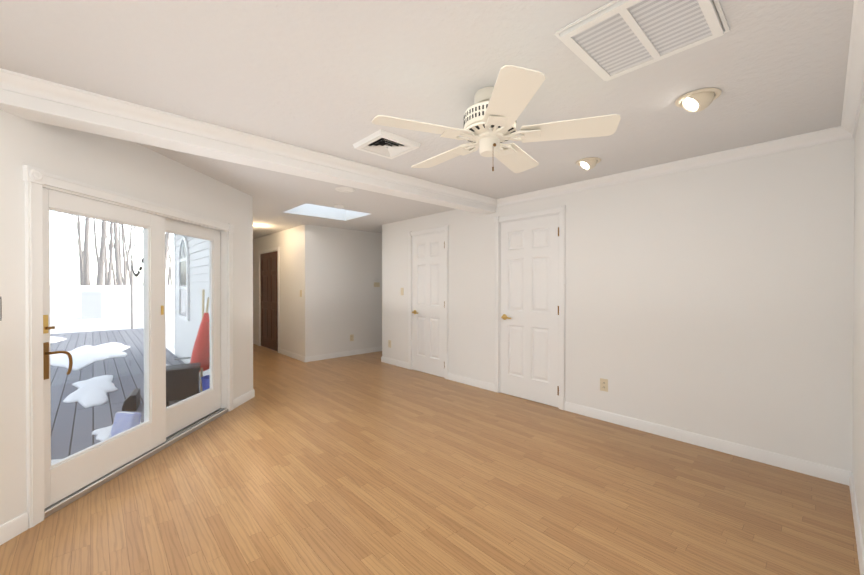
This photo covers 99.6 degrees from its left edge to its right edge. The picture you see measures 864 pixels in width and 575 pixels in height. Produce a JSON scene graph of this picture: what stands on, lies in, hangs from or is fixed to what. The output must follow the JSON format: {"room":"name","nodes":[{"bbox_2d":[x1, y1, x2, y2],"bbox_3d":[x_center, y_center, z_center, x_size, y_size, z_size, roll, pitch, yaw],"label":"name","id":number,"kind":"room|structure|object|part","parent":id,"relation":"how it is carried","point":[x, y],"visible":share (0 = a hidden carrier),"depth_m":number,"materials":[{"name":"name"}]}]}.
{"room":"empty living room","nodes":[
{"label":"empty living room","id":0,"kind":"room"},
{"bbox_2d":[0,109,252,525],"bbox_3d":[-2.131,0.113,2.880,0.150,2.251,2.516,0,0,2],"label":"wall","id":1,"kind":"structure","parent":0,"point":[130,168],"depth_m":2.08,"materials":[{"name":"white paint"}]},
{"bbox_2d":[0,297,1,319],"bbox_3d":[-2.098,0.103,1.718,0.084,0.115,0.084,0,0,-43],"label":"switch box","id":2,"kind":"object","parent":1,"relation":"attached to","point":[0,308],"visible":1,"depth_m":1.77,"materials":[{"name":"grey plastic"}]},
{"bbox_2d":[23,165,233,527],"bbox_3d":[-2.118,0.303,2.788,0.180,1.871,1.832,0,0,2],"label":"door frame","id":3,"kind":"structure","parent":1,"relation":"attached to","point":[35,179],"depth_m":1.93,"materials":[{"name":"white paint"}]},
{"bbox_2d":[42,187,220,508],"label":"patio door","id":4,"kind":"structure","parent":1,"relation":"in","point":[64,477],"depth_m":2.66,"materials":[{"name":"white paint"}]},
{"bbox_2d":[43,342,48,379],"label":"plate","id":5,"kind":"object","parent":4,"relation":"attached to","point":[45,345],"depth_m":1.98,"materials":[{"name":"gold metal"}]},
{"bbox_2d":[43,315,54,333],"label":"plate","id":6,"kind":"object","parent":4,"relation":"attached to","point":[46,328],"depth_m":1.98,"materials":[{"name":"gold metal"}]},
{"bbox_3d":[-2.063,0.420,2.017,0.109,0.145,0.064,0,0,-43],"label":"patio door handle","id":7,"kind":"part","parent":4,"relation":"part of","materials":[{"name":"gold metal"}]},
{"bbox_3d":[-2.111,0.328,2.399,0.657,1.744,0.657,0,0,-43],"label":"panel","id":8,"kind":"part","parent":4,"relation":"part of","materials":[{"name":"white paint"}]},
{"bbox_3d":[-2.133,0.319,3.182,0.650,1.754,0.650,0,0,-43],"label":"panel","id":9,"kind":"part","parent":4,"relation":"part of","materials":[{"name":"white paint"}]},
{"bbox_2d":[44,408,227,518],"bbox_3d":[-2.137,1.224,2.794,0.164,0.050,1.686,0,0,2],"label":"patio door sill","id":10,"kind":"object","parent":1,"relation":"attached to","point":[173,438],"visible":0.48,"depth_m":2.54,"materials":[{"name":"silver metal"}]},
{"bbox_2d":[234,389,254,408],"bbox_3d":[-2.010,1.188,3.905,0.299,0.088,0.295,0,0,-43],"label":"baseboard","id":11,"kind":"structure","parent":1,"relation":"attached to","point":[249,395],"depth_m":3.90,"materials":[{"name":"white paint"}]},
{"bbox_2d":[174,234,175,349],"bbox_3d":[-4.510,0.085,7.573,1.370,2.251,0.150,0,0,-43],"label":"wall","id":12,"kind":"structure","parent":0,"point":[174,295],"depth_m":7.09,"materials":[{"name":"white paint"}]},
{"bbox_2d":[174,234,209,375],"bbox_3d":[-3.648,0.148,5.391,0.380,2.751,4.520,0,0,-43],"label":"siding","id":13,"kind":"object","parent":12,"relation":"attached to","point":[196,316],"depth_m":5.85,"materials":[{"name":"white"}]},
{"bbox_2d":[179,236,188,320],"bbox_3d":[-4.318,-0.165,6.343,0.027,1.445,0.810,0,0,-43],"label":"window","id":14,"kind":"structure","parent":13,"relation":"attached to","point":[182,293],"depth_m":6.28,"materials":[{"name":"white paint"}]},
{"bbox_2d":[253,225,301,355],"bbox_3d":[-2.849,0.086,7.307,0.700,2.251,2.800,0,0,-43],"label":"wall","id":15,"kind":"structure","parent":0,"point":[288,242],"depth_m":6.48,"materials":[{"name":"white paint"}]},
{"bbox_2d":[258,247,279,352],"bbox_3d":[-3.180,0.227,7.226,0.135,1.972,1.154,0,0,-43],"label":"door","id":16,"kind":"structure","parent":15,"relation":"in","point":[268,299],"depth_m":7.19,"materials":[{"name":"brown wood"}]},
{"bbox_2d":[279,348,303,361],"bbox_3d":[-2.456,1.174,6.368,0.013,0.088,1.098,0,0,-43],"label":"baseboard","id":17,"kind":"structure","parent":15,"relation":"attached to","point":[281,351],"depth_m":6.34,"materials":[{"name":"white paint"}]},
{"bbox_2d":[302,224,381,356],"bbox_3d":[-0.530,0.086,7.470,4.320,2.251,0.120,0,0,-43],"label":"wall","id":18,"kind":"structure","parent":0,"point":[341,293],"depth_m":6.39,"materials":[{"name":"white paint"}]},
{"bbox_2d":[304,346,381,361],"bbox_3d":[-0.489,1.167,7.424,4.333,0.088,0.013,0,0,-43],"label":"baseboard","id":19,"kind":"structure","parent":18,"relation":"attached to","point":[368,350],"depth_m":6.39,"materials":[{"name":"white paint"}]},
{"bbox_2d":[374,278,379,286],"bbox_3d":[-1.044,-0.093,6.892,0.120,0.165,0.025,0,0,-43],"label":"thermostat","id":20,"kind":"object","parent":18,"relation":"attached to","point":[376,283],"visible":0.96,"depth_m":6.88,"materials":[{"name":"beige plastic"}]},
{"bbox_2d":[0,0,853,238],"bbox_3d":[-1.162,-1.102,4.670,9.350,0.160,8.950,0,0,-43],"label":"ceiling","id":21,"kind":"structure","parent":0,"point":[333,77],"depth_m":1.75,"materials":[{"name":"white paint"}]},
{"bbox_2d":[0,89,495,214],"bbox_3d":[-1.382,-0.939,2.425,5.670,0.141,0.180,0,0,-43],"label":"header beam","id":22,"kind":"structure","parent":21,"relation":"attached to","point":[30,108],"depth_m":2.28,"materials":[{"name":"white paint"}]},
{"bbox_2d":[0,68,495,206],"bbox_3d":[-1.301,-0.971,2.337,5.670,0.075,0.058,0,0,-43],"label":"crown molding","id":23,"kind":"structure","parent":22,"relation":"attached to","point":[16,82],"depth_m":2.22,"materials":[{"name":"white paint"}]},
{"bbox_2d":[285,204,369,220],"bbox_3d":[-1.432,-1.300,5.025,1.020,0.548,0.800,0,0,-43],"label":"skylight","id":24,"kind":"object","parent":21,"relation":"attached to","point":[322,211],"visible":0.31,"depth_m":5.36,"materials":[{"name":"white glass"}]},
{"bbox_2d":[334,204,343,208],"bbox_3d":[-1.160,-1.004,4.543,0.128,0.034,0.128,0,0,-43],"label":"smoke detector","id":25,"kind":"object","parent":21,"relation":"attached to","point":[338,206],"visible":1,"depth_m":4.50,"materials":[{"name":"white plastic"}]},
{"bbox_2d":[335,187,354,191],"bbox_3d":[-0.898,-1.011,3.776,0.204,0.010,0.204,0,0,-43],"label":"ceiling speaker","id":26,"kind":"object","parent":21,"relation":"attached to","point":[344,189],"visible":1,"depth_m":3.77,"materials":[{"name":"white"}]},
{"bbox_2d":[353,129,420,158],"bbox_3d":[-0.319,-0.993,2.567,0.342,0.034,0.342,0,0,-43],"label":"ceiling vent","id":27,"kind":"object","parent":21,"relation":"in","point":[385,144],"visible":1,"depth_m":2.55,"materials":[{"name":"grey"}]},
{"bbox_2d":[372,65,620,172],"bbox_3d":[0.286,-0.798,1.931,1.188,0.415,1.160,0,0,-43],"label":"ceiling fan","id":28,"kind":"object","parent":21,"relation":"hanging from","point":[492,114],"visible":1,"depth_m":1.79,"materials":[{"name":"white"}]},
{"bbox_2d":[576,157,600,169],"bbox_3d":[1.250,-1.012,2.920,0.190,0.136,0.190,0,0,-43],"label":"ceiling spotlight","id":29,"kind":"object","parent":21,"relation":"attached to","point":[589,163],"visible":0.85,"depth_m":2.88,"materials":[{"name":"beige metal"}]},
{"bbox_3d":[1.221,-0.977,2.917,0.064,0.048,0.069,0,0,-43],"label":"bulb","id":30,"kind":"part","parent":29,"relation":"part of","materials":[{"name":"white glass"}]},
{"bbox_2d":[554,0,729,80],"bbox_3d":[0.817,-0.992,1.425,0.484,0.021,0.474,0,0,-43],"label":"ceiling vent","id":31,"kind":"object","parent":21,"relation":"in","point":[610,40],"visible":1,"depth_m":1.41,"materials":[{"name":"white metal"}]},
{"bbox_2d":[675,88,721,111],"bbox_3d":[1.405,-1.006,1.930,0.200,0.144,0.200,0,0,-43],"label":"ceiling spotlight","id":32,"kind":"object","parent":21,"relation":"attached to","point":[699,100],"visible":0.79,"depth_m":1.89,"materials":[{"name":"beige"}]},
{"bbox_3d":[1.372,-0.971,1.934,0.071,0.056,0.068,0,0,-43],"label":"bulb","id":33,"kind":"part","parent":32,"relation":"part of","materials":[{"name":"white glass"}]},
{"bbox_2d":[0,344,859,574],"bbox_3d":[-1.162,1.288,4.684,9.350,0.120,8.950,0,0,-43],"label":"floor","id":34,"kind":"structure","parent":0,"point":[366,464],"depth_m":2.14,"materials":[{"name":"brown wood"}]},
{"bbox_2d":[382,138,854,471],"bbox_3d":[1.002,0.105,4.119,0.120,2.251,5.215,0,0,-43],"label":"wall","id":35,"kind":"structure","parent":0,"point":[715,301],"depth_m":2.84,"materials":[{"name":"white paint"}]},
{"bbox_2d":[381,356,407,368],"bbox_3d":[-0.588,1.177,5.739,0.013,0.088,0.711,0,0,-43],"label":"baseboard","id":36,"kind":"structure","parent":35,"relation":"attached to","point":[383,359],"depth_m":5.73,"materials":[{"name":"white paint"}]},
{"bbox_2d":[412,232,444,377],"bbox_3d":[-0.045,0.232,5.190,0.036,1.976,0.682,0,0,-43],"label":"door","id":37,"kind":"structure","parent":35,"relation":"in","point":[428,300],"depth_m":5.16,"materials":[{"name":"white paint"}]},
{"bbox_2d":[412,242,444,367],"bbox_3d":[-0.063,0.235,5.146,0.051,1.710,0.668,0,0,-43],"label":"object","id":38,"kind":"structure","parent":37,"relation":"attached to","point":[414,312],"depth_m":4.92,"materials":[{"name":"gold metal"}]},
{"bbox_2d":[408,225,448,378],"bbox_3d":[-0.028,0.197,5.206,0.147,2.056,0.836,0,0,-43],"label":"door frame","id":39,"kind":"structure","parent":35,"relation":"attached to","point":[445,228],"depth_m":5.26,"materials":[{"name":"white paint"}]},
{"bbox_2d":[448,373,493,391],"bbox_3d":[0.479,1.184,4.591,0.013,0.088,0.776,0,0,-43],"label":"baseboard","id":40,"kind":"structure","parent":35,"relation":"attached to","point":[461,379],"depth_m":4.56,"materials":[{"name":"white paint"}]},
{"bbox_2d":[500,214,558,407],"bbox_3d":[1.059,0.239,4.002,0.036,1.976,0.727,0,0,-43],"label":"door","id":41,"kind":"structure","parent":35,"relation":"in","point":[529,334],"depth_m":3.96,"materials":[{"name":"white paint"}]},
{"bbox_2d":[501,227,558,394],"bbox_3d":[1.041,0.242,3.958,0.051,1.710,0.714,0,0,-43],"label":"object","id":42,"kind":"structure","parent":41,"relation":"attached to","point":[504,316],"depth_m":3.73,"materials":[{"name":"gold metal"}]},
{"bbox_2d":[494,205,565,409],"bbox_3d":[1.077,0.204,4.018,0.147,2.056,0.881,0,0,-43],"label":"door frame","id":43,"kind":"structure","parent":35,"relation":"attached to","point":[561,210],"depth_m":3.78,"materials":[{"name":"white paint"}]},
{"bbox_2d":[600,378,607,391],"bbox_3d":[1.597,0.905,3.390,0.008,0.114,0.070,0,0,-43],"label":"electrical outlet","id":44,"kind":"object","parent":35,"relation":"attached to","point":[603,384],"visible":1,"depth_m":3.39,"materials":[{"name":"beige plastic"}]},
{"bbox_2d":[496,127,839,206],"bbox_3d":[1.664,-0.976,3.269,0.058,0.075,2.610,0,0,-43],"label":"crown molding","id":45,"kind":"structure","parent":35,"relation":"attached to","point":[828,135],"depth_m":2.87,"materials":[{"name":"white paint"}]},
{"bbox_2d":[564,401,843,483],"bbox_3d":[1.972,1.194,2.985,0.013,0.088,1.873,0,0,-43],"label":"baseboard","id":46,"kind":"structure","parent":35,"relation":"attached to","point":[825,472],"depth_m":2.76,"materials":[{"name":"white paint"}]},
{"bbox_2d":[852,94,863,545],"bbox_3d":[0.551,0.129,0.242,5.820,2.251,0.150,0,0,-43],"label":"wall","id":47,"kind":"structure","parent":0,"point":[858,400],"depth_m":1.90,"materials":[{"name":"white paint"}]},
{"bbox_2d":[836,0,863,139],"bbox_3d":[0.535,-0.959,0.363,5.670,0.075,0.058,0,0,-43],"label":"crown molding","id":48,"kind":"structure","parent":47,"relation":"attached to","point":[854,85],"depth_m":1.69,"materials":[{"name":"white paint"}]},
{"bbox_2d":[844,470,863,574],"bbox_3d":[0.551,1.209,0.359,5.670,0.088,0.013,0,0,-43],"label":"baseboard","id":49,"kind":"structure","parent":47,"relation":"attached to","point":[848,475],"depth_m":1.84,"materials":[{"name":"white paint"}]},
{"label":"outside","id":50,"kind":"structure","parent":0,"visible":0},
{"bbox_2d":[50,328,202,459],"bbox_3d":[-8.838,1.424,3.652,10.300,0.200,11.810,0,0,-43],"label":"deck","id":51,"kind":"structure","parent":50,"point":[81,416],"depth_m":4.90,"materials":[{"name":"grey wood"}]},
{"bbox_2d":[50,336,65,342],"bbox_3d":[-9.323,1.243,7.785,2.115,0.110,4.771,0,0,-43],"label":"snow","id":52,"kind":"object","parent":51,"relation":"on","point":[56,339],"depth_m":8.76,"materials":[{"name":"white snow"}]},
{"bbox_2d":[50,342,129,370],"bbox_3d":[-6.590,1.258,6.992,1.338,0.090,3.229,0,0,-43],"label":"snow","id":53,"kind":"object","parent":51,"relation":"on","point":[106,347],"depth_m":6.72,"materials":[{"name":"white snow"}]},
{"bbox_2d":[63,375,117,407],"bbox_3d":[-4.353,1.287,4.669,0.492,0.060,1.755,0,0,-43],"label":"snow","id":54,"kind":"object","parent":51,"relation":"on","point":[103,382],"depth_m":4.44,"materials":[{"name":"white snow"}]},
{"bbox_2d":[92,422,140,440],"bbox_3d":[-2.904,1.304,3.375,0.358,0.040,0.499,0,0,-43],"label":"snow","id":55,"kind":"object","parent":51,"relation":"on","point":[106,430],"depth_m":3.26,"materials":[{"name":"white snow"}]},
{"bbox_2d":[110,411,141,436],"bbox_3d":[-2.526,1.182,3.000,0.200,0.301,0.140,0,0,12],"label":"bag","id":56,"kind":"object","parent":51,"relation":"on","point":[121,419],"depth_m":2.98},
{"bbox_2d":[122,357,199,411],"bbox_3d":[-3.058,1.168,4.166,0.700,0.645,0.343,0,0,-32],"label":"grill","id":57,"kind":"object","parent":51,"relation":"on","point":[184,372],"depth_m":4.12,"materials":[{"name":"black metal"}]},
{"bbox_2d":[190,290,209,390],"bbox_3d":[-2.938,0.674,4.638,0.230,1.295,0.399,0,0,-43],"label":"umbrella","id":58,"kind":"object","parent":51,"relation":"on","point":[206,349],"depth_m":4.58,"materials":[{"name":"red fabric"}]},
{"bbox_2d":[201,375,209,390],"bbox_3d":[-2.557,1.180,4.267,0.250,0.280,0.250,0,0,-43],"label":"bucket","id":59,"kind":"object","parent":51,"relation":"on","point":[206,379],"depth_m":4.16,"materials":[{"name":"blue plastic"}]},
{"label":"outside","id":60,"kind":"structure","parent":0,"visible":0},
{"bbox_2d":[50,313,174,353],"bbox_3d":[-20.850,1.577,14.886,130.000,0.180,130.000,0,0,-43],"label":"snow","id":61,"kind":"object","parent":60,"point":[58,325],"depth_m":14.68,"materials":[{"name":"white snow"}]},
{"bbox_2d":[51,216,83,252],"bbox_3d":[-36.597,-9.501,36.044,10.956,21.806,9.324,0,0,-43],"label":"tree","id":62,"kind":"object","parent":61,"relation":"on","point":[77,229],"depth_m":37.22,"materials":[{"name":"grey plant"}]},
{"bbox_2d":[77,216,84,284],"bbox_3d":[-29.284,-11.334,29.022,11.038,25.548,11.430,0,0,-43],"label":"tree","id":63,"kind":"object","parent":61,"relation":"on","point":[80,244],"depth_m":30.43,"materials":[{"name":"grey plant"}]},
{"bbox_2d":[63,214,107,284],"bbox_3d":[-27.688,-8.694,29.057,7.935,20.281,7.921,0,0,-43],"label":"tree","id":64,"kind":"object","parent":61,"relation":"on","point":[106,249],"depth_m":30.17,"materials":[{"name":"grey plant"}]},
{"bbox_2d":[72,215,99,284],"bbox_3d":[-23.697,-5.585,24.359,6.599,14.106,6.671,0,0,-43],"label":"tree","id":65,"kind":"object","parent":61,"relation":"on","point":[79,247],"depth_m":24.32,"materials":[{"name":"grey plant"}]},
{"bbox_2d":[83,217,90,284],"bbox_3d":[-22.124,-10.234,20.928,8.057,23.452,3.035,0,0,-13],"label":"tree","id":66,"kind":"object","parent":61,"relation":"on","point":[86,266],"depth_m":22.13,"materials":[{"name":"grey plant"}]},
{"bbox_2d":[79,286,103,318],"bbox_3d":[-16.298,0.707,17.474,0.900,1.550,1.000,0,0,-43],"label":"shed","id":67,"kind":"object","parent":61,"relation":"on","point":[96,308],"depth_m":17.18,"materials":[{"name":"white metal"}]},
{"bbox_2d":[93,219,98,265],"bbox_3d":[-23.260,-9.753,25.125,8.461,22.432,10.908,0,0,-43],"label":"tree","id":68,"kind":"object","parent":61,"relation":"on","point":[95,243],"depth_m":24.72,"materials":[{"name":"grey plant"}]},
{"bbox_2d":[96,221,105,284],"bbox_3d":[-19.551,-9.069,20.699,10.735,21.128,10.090,0,0,-43],"label":"tree","id":69,"kind":"object","parent":61,"relation":"on","point":[102,248],"depth_m":21.42,"materials":[{"name":"grey plant"}]},
{"bbox_2d":[98,223,116,284],"bbox_3d":[-28.509,-6.152,30.630,8.184,15.175,5.155,0,0,-43],"label":"tree","id":70,"kind":"object","parent":61,"relation":"on","point":[114,277],"depth_m":31.37,"materials":[{"name":"grey plant"}]},
{"bbox_2d":[107,222,112,284],"bbox_3d":[-22.774,-9.850,25.064,9.884,22.643,8.863,0,0,-43],"label":"tree","id":71,"kind":"object","parent":61,"relation":"on","point":[110,255],"depth_m":24.95,"materials":[{"name":"grey plant"}]},
{"bbox_2d":[50,285,173,317],"bbox_3d":[-8.966,0.741,10.909,30.000,1.600,24.000,0,0,-43],"label":"fence","id":72,"kind":"object","parent":61,"relation":"on","point":[120,298],"depth_m":19.23,"materials":[{"name":"white"}]},
{"bbox_2d":[91,220,142,283],"bbox_3d":[-29.982,-7.315,34.815,7.807,17.453,6.046,0,0,-43],"label":"tree","id":73,"kind":"object","parent":61,"relation":"on","point":[113,245],"depth_m":34.90,"materials":[{"name":"grey plant"}]},
{"bbox_2d":[105,221,129,284],"bbox_3d":[-25.519,-6.845,27.707,8.253,16.586,8.874,0,0,-43],"label":"tree","id":74,"kind":"object","parent":61,"relation":"on","point":[105,261],"depth_m":29.40,"materials":[{"name":"grey plant"}]},
{"bbox_2d":[113,223,122,284],"bbox_3d":[-16.758,-9.647,19.273,11.424,22.304,7.572,0,0,-43],"label":"tree","id":75,"kind":"object","parent":61,"relation":"on","point":[117,269],"depth_m":21.40,"materials":[{"name":"grey plant"}]},
{"bbox_2d":[93,219,142,277],"bbox_3d":[-30.282,-6.533,34.295,6.455,15.897,5.996,0,0,-43],"label":"tree","id":76,"kind":"object","parent":61,"relation":"on","point":[120,244],"depth_m":34.69,"materials":[{"name":"grey plant"}]},
{"bbox_2d":[108,226,134,266],"bbox_3d":[-30.884,-5.333,36.618,4.595,13.468,1.730,0,0,22],"label":"tree","id":77,"kind":"object","parent":61,"relation":"on","point":[134,243],"depth_m":36.37,"materials":[{"name":"grey plant"}]},
{"bbox_2d":[118,224,126,284],"bbox_3d":[-24.945,-7.417,29.127,7.376,17.720,9.674,0,0,-43],"label":"tree","id":78,"kind":"object","parent":61,"relation":"on","point":[124,261],"depth_m":28.04,"materials":[{"name":"grey plant"}]},
{"bbox_2d":[113,225,140,260],"bbox_3d":[-31.361,-7.970,37.273,7.688,18.720,8.336,0,0,-43],"label":"tree","id":79,"kind":"object","parent":61,"relation":"on","point":[131,246],"depth_m":37.38,"materials":[{"name":"grey plant"}]},
{"bbox_2d":[113,226,142,273],"bbox_3d":[-31.903,-9.451,40.405,9.474,21.646,11.609,0,0,-43],"label":"tree","id":80,"kind":"object","parent":61,"relation":"on","point":[128,249],"depth_m":40.48,"materials":[{"name":"grey plant"}]},
{"bbox_2d":[122,224,135,284],"bbox_3d":[-22.665,-7.218,25.774,8.165,17.372,7.218,0,0,-43],"label":"tree","id":81,"kind":"object","parent":61,"relation":"on","point":[128,265],"depth_m":26.87,"materials":[{"name":"grey plant"}]},
{"bbox_2d":[131,258,142,328],"bbox_3d":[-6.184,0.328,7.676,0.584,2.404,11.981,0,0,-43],"label":"pole","id":82,"kind":"object","parent":61,"relation":"on","point":[134,273],"depth_m":12.19,"materials":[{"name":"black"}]},
{"bbox_2d":[141,231,173,284],"bbox_3d":[-30.660,-5.724,41.663,6.478,14.193,8.151,0,0,-43],"label":"tree","id":83,"kind":"object","parent":61,"relation":"on","point":[170,259],"depth_m":41.60,"materials":[{"name":"grey plant"}]},
{"bbox_2d":[165,233,169,276],"bbox_3d":[-14.263,-8.880,20.393,8.960,20.754,12.973,0,0,-43],"label":"tree","id":84,"kind":"object","parent":61,"relation":"on","point":[166,240],"depth_m":21.78,"materials":[{"name":"grey plant"}]},
{"bbox_2d":[168,248,171,283],"bbox_3d":[-17.006,-6.313,23.763,7.297,15.562,7.932,0,0,-43],"label":"tree","id":85,"kind":"object","parent":61,"relation":"on","point":[170,266],"depth_m":23.28,"materials":[{"name":"grey plant"}]}
]}

